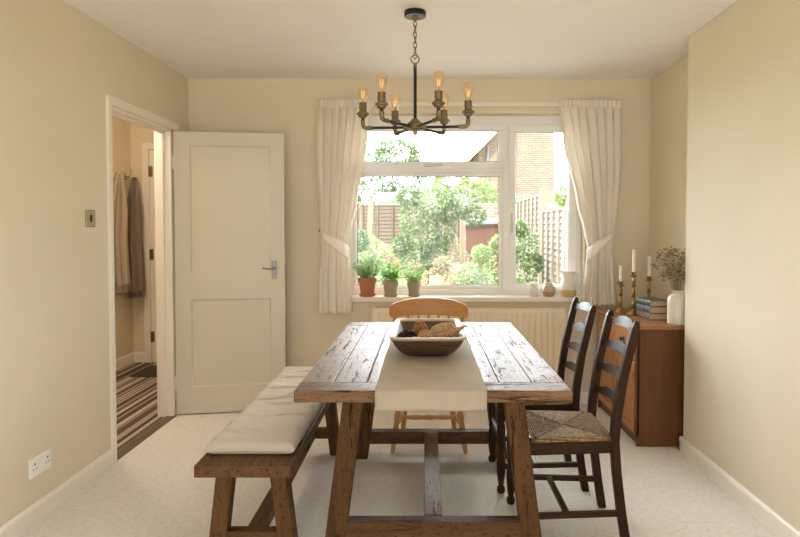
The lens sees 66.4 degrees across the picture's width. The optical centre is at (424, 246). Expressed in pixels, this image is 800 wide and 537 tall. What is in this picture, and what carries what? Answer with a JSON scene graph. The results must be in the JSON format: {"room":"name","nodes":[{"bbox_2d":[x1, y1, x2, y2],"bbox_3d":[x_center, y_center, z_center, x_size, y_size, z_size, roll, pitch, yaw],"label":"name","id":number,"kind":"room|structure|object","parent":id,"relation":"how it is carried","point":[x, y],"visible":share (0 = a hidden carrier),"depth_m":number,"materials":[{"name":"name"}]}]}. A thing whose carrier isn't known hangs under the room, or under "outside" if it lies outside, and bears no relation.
{"room":"dining room","nodes":[
{"label":"dining room","id":0,"kind":"room"},
{"bbox_2d":[0,0,188,525],"bbox_3d":[-1.788,0.044,2.052,0.100,2.400,7.900,0,2,0],"label":"wall","id":1,"kind":"structure","parent":0,"point":[59,64],"depth_m":2.88,"materials":[{"name":"beige paint"}]},
{"bbox_2d":[28,448,50,479],"bbox_3d":[-1.730,0.979,2.745,0.016,0.088,0.150,0,2,0],"label":"power socket","id":2,"kind":"object","parent":1,"relation":"attached to","point":[38,464],"visible":1,"depth_m":2.73,"materials":[{"name":"white plastic"}]},
{"bbox_2d":[0,449,113,536],"bbox_3d":[-1.730,1.241,0.757,0.017,0.085,5.240,0,2,0],"label":"baseboard","id":3,"kind":"structure","parent":1,"relation":"attached to","point":[17,525],"depth_m":2.84,"materials":[{"name":"white paint"}]},
{"bbox_2d":[85,209,95,226],"bbox_3d":[-1.731,-0.144,3.162,0.014,0.090,0.086,0,2,0],"label":"light switch","id":4,"kind":"object","parent":1,"relation":"attached to","point":[89,214],"visible":1,"depth_m":3.15,"materials":[{"name":"metal"}]},
{"bbox_2d":[105,95,178,462],"bbox_3d":[-1.789,0.172,3.813,0.134,2.040,0.978,0,2,0],"label":"trim","id":5,"kind":"structure","parent":1,"relation":"attached to","point":[110,101],"depth_m":3.37,"materials":[{"name":"white paint"}]},
{"bbox_2d":[112,106,174,416],"bbox_3d":[-1.788,0.200,3.794,0.104,1.986,0.830,0,2,0],"label":"trim","id":6,"kind":"structure","parent":1,"relation":"attached to","point":[163,135],"depth_m":4.18,"materials":[{"name":"white paint"}]},
{"bbox_2d":[172,131,285,413],"bbox_3d":[-1.368,0.189,4.269,0.757,1.962,0.094,0,2,-9],"label":"door","id":7,"kind":"structure","parent":1,"relation":"in","point":[229,189],"depth_m":4.28,"materials":[{"name":"paint"}]},
{"bbox_2d":[112,116,132,358],"bbox_3d":[-2.890,-0.018,4.155,0.100,2.400,3.707,0,2,0],"label":"wall","id":8,"kind":"structure","parent":0,"point":[120,128],"depth_m":5.73,"materials":[{"name":"beige paint"}]},
{"bbox_2d":[113,172,129,179],"bbox_3d":[-2.831,-0.651,5.578,0.018,0.050,0.530,0,2,0],"label":"hook rail","id":9,"kind":"object","parent":8,"relation":"attached to","point":[113,172],"visible":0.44,"depth_m":5.71,"materials":[{"name":"white paint"}]},
{"bbox_2d":[124,169,131,179],"bbox_3d":[-2.788,-0.673,5.732,0.074,0.106,0.024,0,2,0],"label":"coat hook","id":10,"kind":"object","parent":9,"relation":"attached to","point":[125,176],"visible":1,"depth_m":5.73,"materials":[{"name":"gold metal"}]},
{"bbox_2d":[125,177,145,298],"bbox_3d":[-2.729,-0.077,5.736,0.160,1.136,0.202,0,2,7],"label":"hanging shawl","id":11,"kind":"object","parent":10,"relation":"hanging from","point":[135,238],"visible":0.88,"depth_m":5.71,"materials":[{"name":"brown fabric"}]},
{"bbox_2d":[116,352,133,370],"bbox_3d":[-2.832,1.133,4.139,0.017,0.100,3.607,0,2,0],"label":"baseboard","id":12,"kind":"structure","parent":8,"relation":"attached to","point":[128,359],"depth_m":5.75,"materials":[{"name":"white paint"}]},
{"bbox_2d":[130,123,153,351],"bbox_3d":[-2.339,-0.072,5.957,1.002,2.400,0.100,0,2,0],"label":"wall","id":13,"kind":"structure","parent":0,"point":[139,135],"depth_m":5.89,"materials":[{"name":"beige paint"}]},
{"bbox_2d":[134,352,144,361],"bbox_3d":[-2.775,1.079,5.933,0.130,0.100,0.017,0,2,0],"label":"baseboard","id":14,"kind":"structure","parent":13,"relation":"attached to","point":[138,356],"depth_m":5.92,"materials":[{"name":"white paint"}]},
{"bbox_2d":[142,143,153,362],"bbox_3d":[-2.290,0.069,5.951,0.860,2.120,0.122,0,2,0],"label":"trim","id":15,"kind":"structure","parent":13,"relation":"attached to","point":[146,147],"depth_m":5.89,"materials":[{"name":"white paint"}]},
{"bbox_2d":[148,150,156,361],"bbox_3d":[-2.296,0.101,5.918,0.750,2.056,0.062,0,2,0],"label":"door","id":16,"kind":"structure","parent":13,"relation":"in","point":[153,339],"depth_m":5.91,"materials":[{"name":"white paint"}]},
{"bbox_2d":[18,362,776,536],"bbox_3d":[-0.541,1.295,2.043,4.798,0.100,7.807,0,2,0],"label":"floor","id":17,"kind":"structure","parent":0,"point":[153,490],"depth_m":3.05,"materials":[{"name":"carpet"}]},
{"bbox_2d":[130,365,156,376],"bbox_3d":[-2.280,1.135,5.546,0.600,0.012,0.420,0,2,0],"label":"doormat","id":18,"kind":"object","parent":17,"relation":"on","point":[151,371],"visible":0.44,"depth_m":5.46,"materials":[{"name":"brown carpet"}]},
{"bbox_2d":[117,415,175,460],"bbox_3d":[-1.760,1.189,3.823,0.067,0.006,0.828,0,2,0],"label":"threshold","id":19,"kind":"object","parent":17,"relation":"on","point":[132,444],"depth_m":3.80,"materials":[{"name":"brown wood"}]},
{"bbox_2d":[194,402,338,536],"bbox_3d":[-0.658,0.994,2.921,0.353,0.450,1.440,0,2,0],"label":"bench","id":20,"kind":"object","parent":17,"relation":"on","point":[281,469],"visible":0.57,"depth_m":2.31,"materials":[{"name":"brown wood"}]},
{"bbox_2d":[204,366,322,453],"bbox_3d":[-0.657,0.738,2.918,0.341,0.060,1.276,0,2,0],"label":"bench cushion","id":21,"kind":"object","parent":20,"relation":"on","point":[273,423],"visible":0.74,"depth_m":2.52,"materials":[{"name":"fabric"}]},
{"bbox_2d":[389,298,467,453],"bbox_3d":[0.023,0.766,3.686,0.492,0.864,0.433,0,2,0],"label":"chair","id":22,"kind":"object","parent":17,"relation":"on","point":[414,306],"visible":0.38,"depth_m":3.83,"materials":[{"name":"brown wood"}]},
{"bbox_2d":[294,322,572,536],"bbox_3d":[0.028,0.842,2.803,0.938,0.760,1.494,0,2,0],"label":"dining table","id":23,"kind":"object","parent":17,"relation":"on","point":[514,374],"visible":0.76,"depth_m":2.38,"materials":[{"name":"brown wood"}]},
{"bbox_2d":[375,321,486,410],"bbox_3d":[0.020,0.493,2.794,0.376,0.072,1.519,0,2,0],"label":"table runner","id":24,"kind":"object","parent":23,"relation":"on","point":[454,381],"visible":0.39,"depth_m":2.12,"materials":[{"name":"fabric"}]},
{"bbox_2d":[390,318,465,355],"bbox_3d":[0.011,0.409,2.703,0.312,0.100,0.532,0,2,0],"label":"dough bowl","id":25,"kind":"object","parent":24,"relation":"on","point":[408,346],"visible":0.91,"depth_m":2.50,"materials":[{"name":"brown wood"}]},
{"bbox_2d":[398,330,416,337],"bbox_3d":[-0.070,0.388,2.579,0.088,0.065,0.072,0,2,0],"label":"pine cone","id":26,"kind":"object","parent":25,"relation":"in","point":[407,333],"visible":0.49,"depth_m":2.57,"materials":[{"name":"black plant"}]},
{"bbox_2d":[412,320,428,336],"bbox_3d":[-0.019,0.377,2.681,0.078,0.109,0.077,0,2,0],"label":"pine cone","id":27,"kind":"object","parent":25,"relation":"in","point":[419,325],"visible":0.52,"depth_m":2.66,"materials":[{"name":"brown plant"}]},
{"bbox_2d":[417,329,434,337],"bbox_3d":[0.005,0.385,2.533,0.078,0.079,0.079,0,2,0],"label":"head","id":28,"kind":"object","parent":25,"relation":"in","point":[424,333],"visible":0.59,"depth_m":2.51},
{"bbox_2d":[430,322,455,334],"bbox_3d":[0.072,0.382,2.664,0.123,0.103,0.090,0,2,0],"label":"pod","id":29,"kind":"object","parent":25,"relation":"in","point":[439,328],"visible":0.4,"depth_m":2.63,"materials":[{"name":"brown plant"}]},
{"bbox_2d":[435,325,467,337],"bbox_3d":[0.101,0.369,2.563,0.162,0.075,0.036,0,2,-15],"label":"pod","id":30,"kind":"object","parent":25,"relation":"in","point":[451,333],"visible":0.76,"depth_m":2.55,"materials":[{"name":"brown plant"}]},
{"bbox_2d":[488,297,595,493],"bbox_3d":[0.606,0.748,3.192,0.509,0.925,0.444,0,2,0],"label":"dining chair","id":31,"kind":"object","parent":17,"relation":"on","point":[496,432],"visible":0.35,"depth_m":3.01,"materials":[{"name":"brown wood"}]},
{"bbox_2d":[506,310,639,536],"bbox_3d":[0.638,0.764,2.672,0.509,0.925,0.444,0,2,0],"label":"dining chair","id":32,"kind":"object","parent":17,"relation":"on","point":[550,432],"visible":0.82,"depth_m":2.55,"materials":[{"name":"brown wood"}]},
{"bbox_2d":[596,308,684,446],"bbox_3d":[1.429,0.823,4.034,0.417,0.725,0.832,0,2,0],"label":"sideboard","id":33,"kind":"object","parent":17,"relation":"on","point":[653,410],"visible":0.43,"depth_m":3.63,"materials":[{"name":"brown wood"}]},
{"bbox_2d":[615,281,625,313],"bbox_3d":[1.338,0.349,4.172,0.078,0.215,0.078,0,2,0],"label":"candlestick","id":34,"kind":"object","parent":33,"relation":"on","point":[620,309],"visible":1,"depth_m":4.16,"materials":[{"name":"gold metal"}]},
{"bbox_2d":[619,265,622,281],"bbox_3d":[1.338,0.186,4.167,0.022,0.123,0.021,0,2,0],"label":"candle","id":35,"kind":"object","parent":34,"relation":"on","point":[620,266],"visible":1,"depth_m":4.16,"materials":[{"name":"wax"}]},
{"bbox_2d":[626,272,637,315],"bbox_3d":[1.392,0.315,4.071,0.090,0.288,0.090,0,2,0],"label":"candlestick","id":36,"kind":"object","parent":33,"relation":"on","point":[632,312],"visible":0.97,"depth_m":4.06,"materials":[{"name":"gold metal"}]},
{"bbox_2d":[632,249,635,271],"bbox_3d":[1.392,0.096,4.065,0.022,0.163,0.021,0,2,0],"label":"candle","id":37,"kind":"object","parent":36,"relation":"on","point":[633,250],"visible":1,"depth_m":4.06,"materials":[{"name":"wax"}]},
{"bbox_2d":[596,308,684,329],"bbox_3d":[1.438,0.472,4.024,0.400,0.022,0.832,0,2,0],"label":"countertop","id":38,"kind":"structure","parent":33,"relation":"on","point":[645,324],"depth_m":3.75,"materials":[{"name":"brown wood"}]},
{"bbox_2d":[646,276,652,296],"bbox_3d":[1.535,0.331,4.182,0.078,0.250,0.078,0,2,0],"label":"candlestick","id":39,"kind":"object","parent":33,"relation":"on","point":[648,279],"visible":0.57,"depth_m":4.17,"materials":[{"name":"gold metal"}]},
{"bbox_2d":[647,255,650,275],"bbox_3d":[1.535,0.136,4.176,0.022,0.153,0.021,0,2,0],"label":"candle","id":40,"kind":"object","parent":39,"relation":"on","point":[649,256],"visible":1,"depth_m":4.17,"materials":[{"name":"wax"}]},
{"bbox_2d":[635,309,666,319],"bbox_3d":[1.474,0.443,3.955,0.142,0.040,0.215,0,2,-3],"label":"book","id":41,"kind":"object","parent":33,"relation":"on","point":[643,314],"visible":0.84,"depth_m":3.85,"materials":[{"name":"paper"}]},
{"bbox_2d":[635,303,666,313],"bbox_3d":[1.474,0.401,3.953,0.137,0.042,0.210,0,2,-5],"label":"book","id":42,"kind":"object","parent":41,"relation":"on","point":[652,310],"visible":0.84,"depth_m":3.85,"materials":[{"name":"paper"}]},
{"bbox_2d":[636,297,666,306],"bbox_3d":[1.474,0.361,3.952,0.132,0.038,0.195,0,2,-7],"label":"book","id":43,"kind":"object","parent":42,"relation":"on","point":[648,301],"visible":0.93,"depth_m":3.88,"materials":[{"name":"paper"}]},
{"bbox_2d":[667,290,684,324],"bbox_3d":[1.522,0.368,3.678,0.116,0.206,0.116,0,2,0],"label":"vase","id":44,"kind":"object","parent":33,"relation":"on","point":[676,300],"visible":0.89,"depth_m":3.63,"materials":[{"name":"white ceramic"}]},
{"bbox_2d":[650,246,685,290],"bbox_3d":[1.505,0.195,3.677,0.255,0.393,0.250,0,2,0],"label":"dried flowers","id":45,"kind":"object","parent":44,"relation":"in","point":[677,279],"visible":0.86,"depth_m":3.65,"materials":[{"name":"brown plant"}]},
{"bbox_2d":[64,0,738,78],"bbox_3d":[-0.521,-1.205,2.015,4.858,0.100,8.100,0,2,0],"label":"ceiling","id":46,"kind":"structure","parent":0,"point":[197,39],"depth_m":3.49,"materials":[{"name":"paint"}]},
{"bbox_2d":[357,8,474,135],"bbox_3d":[-0.050,-0.876,3.095,0.600,0.623,0.552,0,2,0],"label":"chandelier","id":47,"kind":"object","parent":46,"relation":"hanging from","point":[414,14],"visible":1,"depth_m":3.08,"materials":[{"name":"metal"}]},
{"bbox_2d":[188,79,650,391],"bbox_3d":[0.060,-0.033,4.651,3.596,2.400,0.280,0,2,0],"label":"wall","id":48,"kind":"structure","parent":0,"point":[287,107],"depth_m":4.49,"materials":[{"name":"beige paint"}]},
{"bbox_2d":[315,101,558,106],"bbox_3d":[0.315,-1.038,4.462,2.230,0.040,0.038,0,2,0],"label":"track","id":49,"kind":"object","parent":48,"relation":"attached to","point":[316,102],"visible":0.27,"depth_m":4.45,"materials":[{"name":"white paint"}]},
{"bbox_2d":[316,99,372,313],"bbox_3d":[-0.576,-0.284,4.407,0.405,1.548,0.143,0,2,0],"label":"curtain","id":50,"kind":"object","parent":49,"relation":"hanging from","point":[341,140],"visible":0.98,"depth_m":4.39,"materials":[{"name":"beige fabric"}]},
{"bbox_2d":[558,99,620,306],"bbox_3d":[1.190,-0.311,4.400,0.458,1.493,0.142,0,2,-2],"label":"curtain","id":51,"kind":"object","parent":49,"relation":"hanging from","point":[591,129],"visible":0.99,"depth_m":4.39,"materials":[{"name":"beige fabric"}]},
{"bbox_2d":[348,116,582,301],"bbox_3d":[0.292,-0.283,4.644,1.835,1.400,0.370,0,2,0],"label":"window","id":52,"kind":"structure","parent":48,"relation":"in","point":[507,289],"depth_m":4.59,"materials":[{"name":"white paint"}]},
{"bbox_2d":[353,256,380,296],"bbox_3d":[-0.430,0.210,4.511,0.231,0.323,0.171,0,2,0],"label":"rosemary","id":53,"kind":"object","parent":52,"relation":"on","point":[367,283],"visible":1,"depth_m":4.47,"materials":[{"name":"plant"}]},
{"bbox_2d":[358,277,376,294],"bbox_3d":[-0.427,0.298,4.516,0.138,0.130,0.138,0,2,0],"label":"pot","id":54,"kind":"object","parent":53,"relation":"on","point":[366,284],"depth_m":4.47,"materials":[{"name":"ceramic"}]},
{"bbox_2d":[380,262,400,296],"bbox_3d":[-0.265,0.243,4.514,0.183,0.257,0.153,0,2,0],"label":"basil","id":55,"kind":"object","parent":52,"relation":"on","point":[390,286],"visible":1,"depth_m":4.48,"materials":[{"name":"plant"}]},
{"bbox_2d":[382,280,398,294],"bbox_3d":[-0.255,0.308,4.516,0.120,0.110,0.120,0,2,0],"label":"pot","id":56,"kind":"object","parent":55,"relation":"on","point":[390,286],"depth_m":4.47,"materials":[{"name":"beige ceramic"}]},
{"bbox_2d":[401,269,426,296],"bbox_3d":[-0.084,0.269,4.505,0.165,0.206,0.166,-1,2,-32],"label":"potted thyme","id":57,"kind":"object","parent":52,"relation":"on","point":[413,281],"visible":1,"depth_m":4.48,"materials":[{"name":"plant"}]},
{"bbox_2d":[407,281,420,293],"bbox_3d":[-0.082,0.313,4.516,0.104,0.100,0.104,0,2,0],"label":"pot","id":58,"kind":"object","parent":57,"relation":"on","point":[413,286],"depth_m":4.48,"materials":[{"name":"beige ceramic"}]},
{"bbox_2d":[353,172,502,288],"bbox_3d":[0.021,-0.115,4.642,1.133,0.885,0.055,0,2,0],"label":"window pane","id":59,"kind":"object","parent":52,"relation":"attached to","point":[364,174],"depth_m":4.62,"materials":[{"name":"clear glass"}]},
{"bbox_2d":[529,283,537,296],"bbox_3d":[0.805,0.322,4.516,0.066,0.098,0.066,0,2,0],"label":"pot","id":60,"kind":"object","parent":52,"relation":"on","point":[533,290],"visible":1,"depth_m":4.49,"materials":[{"name":"ceramic"}]},
{"bbox_2d":[542,282,555,296],"bbox_3d":[0.917,0.320,4.516,0.100,0.103,0.100,0,2,0],"label":"pot","id":61,"kind":"object","parent":52,"relation":"on","point":[548,290],"visible":1,"depth_m":4.48,"materials":[{"name":"ceramic"}]},
{"bbox_2d":[560,271,580,296],"bbox_3d":[1.072,0.279,4.509,0.137,0.185,0.114,1,2,34],"label":"jug","id":62,"kind":"object","parent":52,"relation":"on","point":[568,286],"visible":1,"depth_m":4.47,"materials":[{"name":"ceramic"}]},
{"bbox_2d":[337,392,597,403],"bbox_3d":[-0.040,1.128,4.537,3.396,0.085,0.017,0,2,0],"label":"baseboard","id":63,"kind":"structure","parent":48,"relation":"attached to","point":[583,395],"depth_m":4.53,"materials":[{"name":"white paint"}]},
{"bbox_2d":[372,307,568,385],"bbox_3d":[0.320,0.810,4.486,1.476,0.720,0.092,0,2,0],"label":"radiator","id":64,"kind":"object","parent":48,"relation":"attached to","point":[543,328],"visible":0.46,"depth_m":4.44,"materials":[{"name":"metal"}]},
{"bbox_2d":[373,307,564,308],"bbox_3d":[0.320,0.453,4.470,1.400,0.005,0.073,0,2,0],"label":"grille","id":65,"kind":"object","parent":64,"relation":"attached to","point":[373,307],"depth_m":4.48,"materials":[{"name":"metal"}]},
{"bbox_2d":[649,0,799,530],"bbox_3d":[1.708,0.066,1.308,0.401,2.400,6.410,0,2,0],"label":"wall","id":66,"kind":"structure","parent":0,"point":[725,150],"depth_m":2.94,"materials":[{"name":"beige paint"}]},
{"bbox_2d":[679,436,799,536],"bbox_3d":[1.498,1.238,0.861,0.017,0.085,5.447,0,2,0],"label":"baseboard","id":67,"kind":"structure","parent":66,"relation":"attached to","point":[767,516],"depth_m":2.89,"materials":[{"name":"white paint"}]},
{"bbox_3d":[-2.788,-0.664,5.403,0.074,0.106,0.024,0,2,0],"label":"coat hook","id":68,"kind":"object","parent":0,"visible":0},
{"bbox_2d":[113,174,130,293],"bbox_3d":[-2.748,-0.115,5.479,0.154,1.066,0.206,0,2,-15],"label":"hanging shawl","id":69,"kind":"object","parent":68,"relation":"hanging from","point":[120,206],"visible":0.77,"depth_m":5.46,"materials":[{"name":"beige fabric"}]},
{"label":"outside","id":70,"kind":"structure","parent":0,"visible":0},
{"bbox_2d":[371,276,456,284],"bbox_3d":[0.000,0.473,34.779,80.000,0.200,50.500,0,2,0],"label":"lawn","id":71,"kind":"structure","parent":70,"point":[402,281],"depth_m":16.03,"materials":[{"name":"green plant"}]},
{"bbox_2d":[366,199,372,258],"bbox_3d":[-1.180,0.014,12.856,0.180,2.020,0.160,0,2,0],"label":"timber post","id":72,"kind":"object","parent":71,"relation":"on","point":[370,201],"visible":0.44,"depth_m":12.84,"materials":[{"name":"beige wood"}]},
{"bbox_2d":[358,230,389,284],"bbox_3d":[-1.219,0.348,12.211,1.042,1.392,0.703,0,2,0],"label":"shrub","id":73,"kind":"object","parent":71,"relation":"on","point":[363,244],"visible":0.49,"depth_m":12.13,"materials":[{"name":"green plant"}]},
{"bbox_2d":[359,235,423,279],"bbox_3d":[-0.777,0.320,15.417,1.870,1.258,0.712,0,2,0],"label":"shrub","id":74,"kind":"object","parent":71,"relation":"on","point":[373,237],"visible":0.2,"depth_m":15.34,"materials":[{"name":"green plant"}]},
{"bbox_2d":[374,193,411,204],"bbox_3d":[-0.850,-0.424,18.996,1.400,2.530,1.200,0,2,0],"label":"shed","id":75,"kind":"object","parent":71,"relation":"on","point":[381,198],"visible":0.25,"depth_m":18.47,"materials":[{"name":"white"}]},
{"bbox_2d":[371,243,420,272],"bbox_3d":[-0.696,0.462,13.515,1.256,1.086,0.697,0,2,0],"label":"flowering plant","id":76,"kind":"object","parent":71,"relation":"on","point":[387,245],"visible":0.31,"depth_m":13.45,"materials":[{"name":"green plant"}]},
{"bbox_2d":[382,229,410,284],"bbox_3d":[-0.635,0.335,12.495,0.746,1.400,0.072,0,2,-9],"label":"timber post","id":77,"kind":"object","parent":71,"relation":"on","point":[395,258],"visible":0.29,"depth_m":12.46,"materials":[{"name":"beige wood"}]},
{"bbox_2d":[358,136,463,204],"bbox_3d":[-1.490,-1.817,23.966,6.168,5.037,2.608,0,2,0],"label":"tree","id":78,"kind":"object","parent":71,"relation":"on","point":[380,151],"visible":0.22,"depth_m":23.56,"materials":[{"name":"green plant"}]},
{"bbox_2d":[358,201,490,275],"bbox_3d":[-1.800,-0.174,16.994,7.290,2.150,0.107,0,2,0],"label":"fence","id":79,"kind":"object","parent":71,"relation":"on","point":[385,225],"visible":0.15,"depth_m":16.97,"materials":[{"name":"brown wood"}]},
{"bbox_2d":[389,183,487,284],"bbox_3d":[0.278,-0.098,12.006,1.953,2.298,0.968,0,2,0],"label":"climbing shrub","id":80,"kind":"object","parent":71,"relation":"on","point":[408,247],"visible":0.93,"depth_m":11.89,"materials":[{"name":"green plant"}]},
{"bbox_2d":[404,256,473,284],"bbox_3d":[0.199,0.632,9.615,1.192,0.977,0.668,0,2,0],"label":"flowering plant","id":81,"kind":"object","parent":71,"relation":"on","point":[448,269],"visible":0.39,"depth_m":9.54,"materials":[{"name":"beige plant"}]},
{"bbox_2d":[440,223,471,282],"bbox_3d":[0.702,0.221,14.065,0.763,1.535,0.490,0,2,0],"label":"flowering plant","id":82,"kind":"object","parent":71,"relation":"on","point":[457,251],"visible":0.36,"depth_m":14.03,"materials":[{"name":"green plant"}]},
{"bbox_2d":[421,177,497,204],"bbox_3d":[0.986,-0.952,20.463,3.060,3.515,1.810,0,2,0],"label":"tree","id":83,"kind":"object","parent":71,"relation":"on","point":[487,193],"visible":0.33,"depth_m":20.13,"materials":[{"name":"green plant"}]},
{"bbox_2d":[460,209,463,269],"bbox_3d":[0.820,0.093,13.549,0.080,1.820,0.080,0,2,0],"label":"timber post","id":84,"kind":"object","parent":71,"relation":"on","point":[461,221],"visible":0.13,"depth_m":13.50,"materials":[{"name":"beige wood"}]},
{"bbox_2d":[441,234,497,284],"bbox_3d":[0.841,0.440,10.520,1.254,1.312,0.789,0,2,0],"label":"shrub","id":85,"kind":"object","parent":71,"relation":"on","point":[483,259],"visible":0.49,"depth_m":10.41,"materials":[{"name":"green plant"}]},
{"bbox_2d":[464,218,497,284],"bbox_3d":[1.400,0.125,15.010,1.000,1.670,1.000,0,2,0],"label":"garden shed","id":86,"kind":"object","parent":71,"relation":"on","point":[473,236],"visible":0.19,"depth_m":14.60,"materials":[{"name":"brown wood"}]},
{"bbox_2d":[474,204,497,224],"bbox_3d":[1.750,-0.107,16.404,0.900,2.050,0.200,0,2,0],"label":"brick wall","id":87,"kind":"structure","parent":71,"relation":"on","point":[492,209],"depth_m":16.28,"materials":[{"name":"brick"}]},
{"bbox_2d":[465,132,565,209],"bbox_3d":[3.600,-2.817,26.328,4.000,6.880,7.800,0,2,0],"label":"brick house","id":88,"kind":"structure","parent":71,"relation":"on","point":[535,151],"depth_m":23.91,"materials":[{"name":"brick"}]},
{"bbox_2d":[516,219,545,282],"bbox_3d":[1.509,0.346,9.626,0.711,1.559,0.719,-2,2,-43],"label":"shrub","id":89,"kind":"object","parent":71,"relation":"on","point":[527,257],"visible":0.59,"depth_m":9.50,"materials":[{"name":"green plant"}]},
{"bbox_2d":[516,188,546,282],"bbox_3d":[2.051,-0.013,12.405,0.107,2.100,3.690,0,2,0],"label":"fence","id":90,"kind":"object","parent":71,"relation":"on","point":[528,209],"visible":0.35,"depth_m":11.46,"materials":[{"name":"beige wood"}]},
{"bbox_2d":[547,186,567,208],"bbox_3d":[2.892,-0.173,13.491,0.844,2.356,0.719,0,2,0],"label":"shrub","id":91,"kind":"object","parent":71,"relation":"on","point":[557,197],"visible":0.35,"depth_m":13.38,"materials":[{"name":"green plant"}]},
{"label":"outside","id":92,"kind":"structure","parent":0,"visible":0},
{"bbox_3d":[0.000,1.290,7.186,80.000,0.205,4.710,0,2,0],"label":"patio","id":93,"kind":"object","parent":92,"visible":0},
{"bbox_2d":[455,261,494,284],"bbox_3d":[0.700,0.680,8.619,0.568,0.942,0.462,0,2,0],"label":"shrub","id":94,"kind":"object","parent":93,"relation":"on","point":[460,272],"visible":0.66,"depth_m":8.54,"materials":[{"name":"green plant"}]},
{"bbox_2d":[541,200,567,282],"bbox_3d":[2.031,0.249,8.631,0.107,1.800,3.690,0,2,0],"label":"fence","id":95,"kind":"object","parent":93,"relation":"on","point":[554,222],"visible":0.23,"depth_m":9.49,"materials":[{"name":"beige wood"}]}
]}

